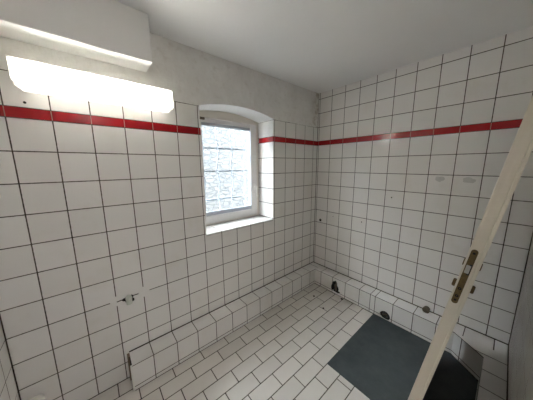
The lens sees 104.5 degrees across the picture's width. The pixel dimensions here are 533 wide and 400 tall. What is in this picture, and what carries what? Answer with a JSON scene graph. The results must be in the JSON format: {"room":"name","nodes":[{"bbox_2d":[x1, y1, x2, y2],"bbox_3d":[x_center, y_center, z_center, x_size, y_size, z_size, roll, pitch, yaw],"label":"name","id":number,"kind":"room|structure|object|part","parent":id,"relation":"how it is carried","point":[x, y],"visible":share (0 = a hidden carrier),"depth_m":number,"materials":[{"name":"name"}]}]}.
{"room":"bathroom","nodes":[
{"label":"bathroom","id":0,"kind":"room"},
{"bbox_2d":[0,321,19,399],"bbox_3d":[-0.842,0.280,0.226,0.250,2.182,1.625,-8,12,-40],"label":"wall","id":1,"kind":"structure","parent":0,"point":[8,387],"depth_m":0.97,"materials":[{"name":"white tile"}]},
{"bbox_2d":[30,393,44,399],"bbox_3d":[-1.198,1.034,1.053,0.094,0.040,0.040,-8,12,-40],"label":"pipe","id":2,"kind":"object","parent":1,"relation":"attached to","point":[40,396],"visible":1,"depth_m":1.06,"materials":[{"name":"white plastic"}]},
{"bbox_2d":[0,33,318,399],"bbox_3d":[-0.455,0.008,1.827,2.942,2.182,0.350,-8,12,-40],"label":"wall","id":3,"kind":"structure","parent":0,"point":[92,217],"depth_m":1.27,"materials":[{"name":"white tile"}]},
{"bbox_2d":[5,54,173,112],"bbox_3d":[-0.851,-0.582,1.097,0.656,0.119,0.091,-8,12,-40],"label":"wall light","id":4,"kind":"object","parent":3,"relation":"attached to","point":[38,77],"visible":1,"depth_m":1.01,"materials":[{"name":"white plastic"}]},
{"bbox_2d":[0,105,200,134],"bbox_3d":[-0.882,-0.439,1.165,1.047,0.045,0.022,-8,12,-40],"label":"tile border","id":5,"kind":"object","parent":3,"relation":"attached to","point":[8,111],"depth_m":1.10,"materials":[{"name":"red tile"}]},
{"bbox_2d":[125,295,132,304],"bbox_3d":[-0.886,0.633,1.327,0.036,0.052,0.079,-8,12,-40],"label":"supply pipe","id":6,"kind":"object","parent":3,"relation":"attached to","point":[128,298],"visible":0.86,"depth_m":1.30,"materials":[{"name":"plastic"}]},
{"bbox_2d":[202,127,248,211],"bbox_3d":[-0.425,-0.283,2.023,0.709,0.952,0.020,-8,12,-40],"label":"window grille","id":7,"kind":"object","parent":3,"relation":"in","point":[217,147],"visible":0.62,"depth_m":2.05,"materials":[{"name":"metal"}]},
{"bbox_2d":[199,110,272,235],"bbox_3d":[-0.294,-0.273,1.868,0.709,1.020,0.281,-8,12,-40],"label":"window","id":8,"kind":"structure","parent":3,"relation":"in","point":[224,220],"depth_m":1.98,"materials":[{"name":"paint"}]},
{"bbox_3d":[-0.363,-0.264,1.952,0.641,0.908,0.056,-8,12,-40],"label":"sash","id":9,"kind":"part","parent":8,"relation":"part of","materials":[{"name":"paint"}]},
{"bbox_3d":[-0.278,0.225,1.936,0.707,0.016,0.239,-8,12,-40],"label":"sill","id":10,"kind":"part","parent":8,"relation":"part of","materials":[{"name":"stone"}]},
{"bbox_2d":[259,136,316,144],"bbox_3d":[0.255,-0.626,2.243,0.688,0.045,0.216,-8,12,-40],"label":"tile border","id":11,"kind":"object","parent":3,"relation":"attached to","point":[268,139],"depth_m":2.08,"materials":[{"name":"red tile"}]},
{"bbox_2d":[89,283,478,399],"bbox_3d":[0.627,1.348,0.767,2.942,0.120,3.475,-8,12,-40],"label":"floor","id":12,"kind":"structure","parent":0,"point":[284,353],"depth_m":1.48,"materials":[{"name":"tile"}]},
{"bbox_2d":[127,262,508,399],"bbox_3d":[0.364,1.089,1.395,1.986,0.185,1.625,-8,12,-40],"label":"tiled ledge","id":13,"kind":"object","parent":12,"relation":"on","point":[486,358],"visible":0.98,"depth_m":1.62,"materials":[{"name":"tile"}]},
{"bbox_2d":[382,311,389,318],"bbox_3d":[1.111,1.049,1.908,0.064,0.062,0.062,-8,12,-40],"label":"drain pipe","id":14,"kind":"object","parent":13,"relation":"on","point":[384,314],"visible":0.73,"depth_m":1.90,"materials":[{"name":"black rubber"}]},
{"bbox_2d":[422,306,429,312],"bbox_3d":[1.335,0.916,1.724,0.047,0.048,0.049,-8,12,-40],"label":"pipe","id":15,"kind":"object","parent":13,"relation":"on","point":[426,309],"visible":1,"depth_m":1.71,"materials":[{"name":"metal"}]},
{"bbox_2d":[327,314,477,399],"bbox_3d":[0.955,1.168,1.450,0.767,0.004,0.711,-8,12,-40],"label":"mat","id":16,"kind":"object","parent":12,"relation":"on","point":[383,360],"visible":1,"depth_m":1.45,"materials":[{"name":"grey rubber"}]},
{"bbox_2d":[115,0,532,92],"bbox_3d":[0.615,-0.962,0.378,2.942,0.200,3.475,-8,12,-40],"label":"ceiling","id":17,"kind":"structure","parent":0,"point":[318,46],"depth_m":1.21,"materials":[{"name":"paint"}]},
{"bbox_2d":[0,0,151,71],"bbox_3d":[-0.947,-0.827,0.926,0.730,0.231,0.163,-8,12,-40],"label":"bulkhead","id":18,"kind":"object","parent":17,"relation":"attached to","point":[114,32],"visible":1,"depth_m":0.95,"materials":[{"name":"paint"}]},
{"bbox_2d":[313,26,532,344],"bbox_3d":[1.291,-0.005,1.848,0.250,2.182,1.875,-8,12,-40],"label":"wall","id":19,"kind":"structure","parent":0,"point":[410,246],"depth_m":1.63,"materials":[{"name":"white tile"}]},
{"bbox_2d":[317,119,522,144],"bbox_3d":[1.115,-0.552,1.773,0.012,0.045,1.625,-8,12,-40],"label":"tile border","id":20,"kind":"object","parent":19,"relation":"attached to","point":[513,123],"depth_m":1.57,"materials":[{"name":"red tile"}]},
{"bbox_2d":[435,176,444,181],"bbox_3d":[1.328,-0.159,1.580,0.001,0.042,0.057,-8,12,-40],"label":"wall patch","id":21,"kind":"object","parent":19,"relation":"attached to","point":[439,179],"visible":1,"depth_m":1.58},
{"bbox_2d":[463,177,475,182],"bbox_3d":[1.433,-0.140,1.458,0.001,0.040,0.069,-8,12,-40],"label":"wall patch","id":22,"kind":"object","parent":19,"relation":"attached to","point":[467,179],"visible":1,"depth_m":1.46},
{"bbox_2d":[508,237,532,399],"bbox_3d":[0.654,0.251,0.348,2.692,2.182,0.120,-8,12,-40],"label":"wall","id":23,"kind":"structure","parent":0,"point":[520,363],"depth_m":1.00,"materials":[{"name":"white paint"}]},
{"bbox_2d":[408,96,532,399],"bbox_3d":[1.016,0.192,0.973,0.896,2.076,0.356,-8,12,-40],"label":"door leaf","id":24,"kind":"structure","parent":23,"relation":"in","point":[521,149],"depth_m":0.67,"materials":[{"name":"beige paint"}]},
{"bbox_3d":[0.677,0.265,0.707,0.003,0.212,0.018,-8,21,-40],"label":"lock plate","id":25,"kind":"part","parent":24,"relation":"part of","materials":[{"name":"gold metal"}]},
{"label":"outside","id":26,"kind":"structure","parent":0,"visible":0},
{"bbox_3d":[-0.800,1.866,3.695,11.000,0.100,2.450,-8,12,-40],"label":"ground","id":27,"kind":"structure","parent":26,"visible":0},
{"bbox_2d":[201,125,248,211],"bbox_3d":[-1.506,-0.139,4.188,11.000,3.700,0.300,-8,12,-40],"label":"wall","id":28,"kind":"structure","parent":27,"relation":"on","point":[208,132],"depth_m":4.43,"materials":[{"name":"white glass"}]}
]}

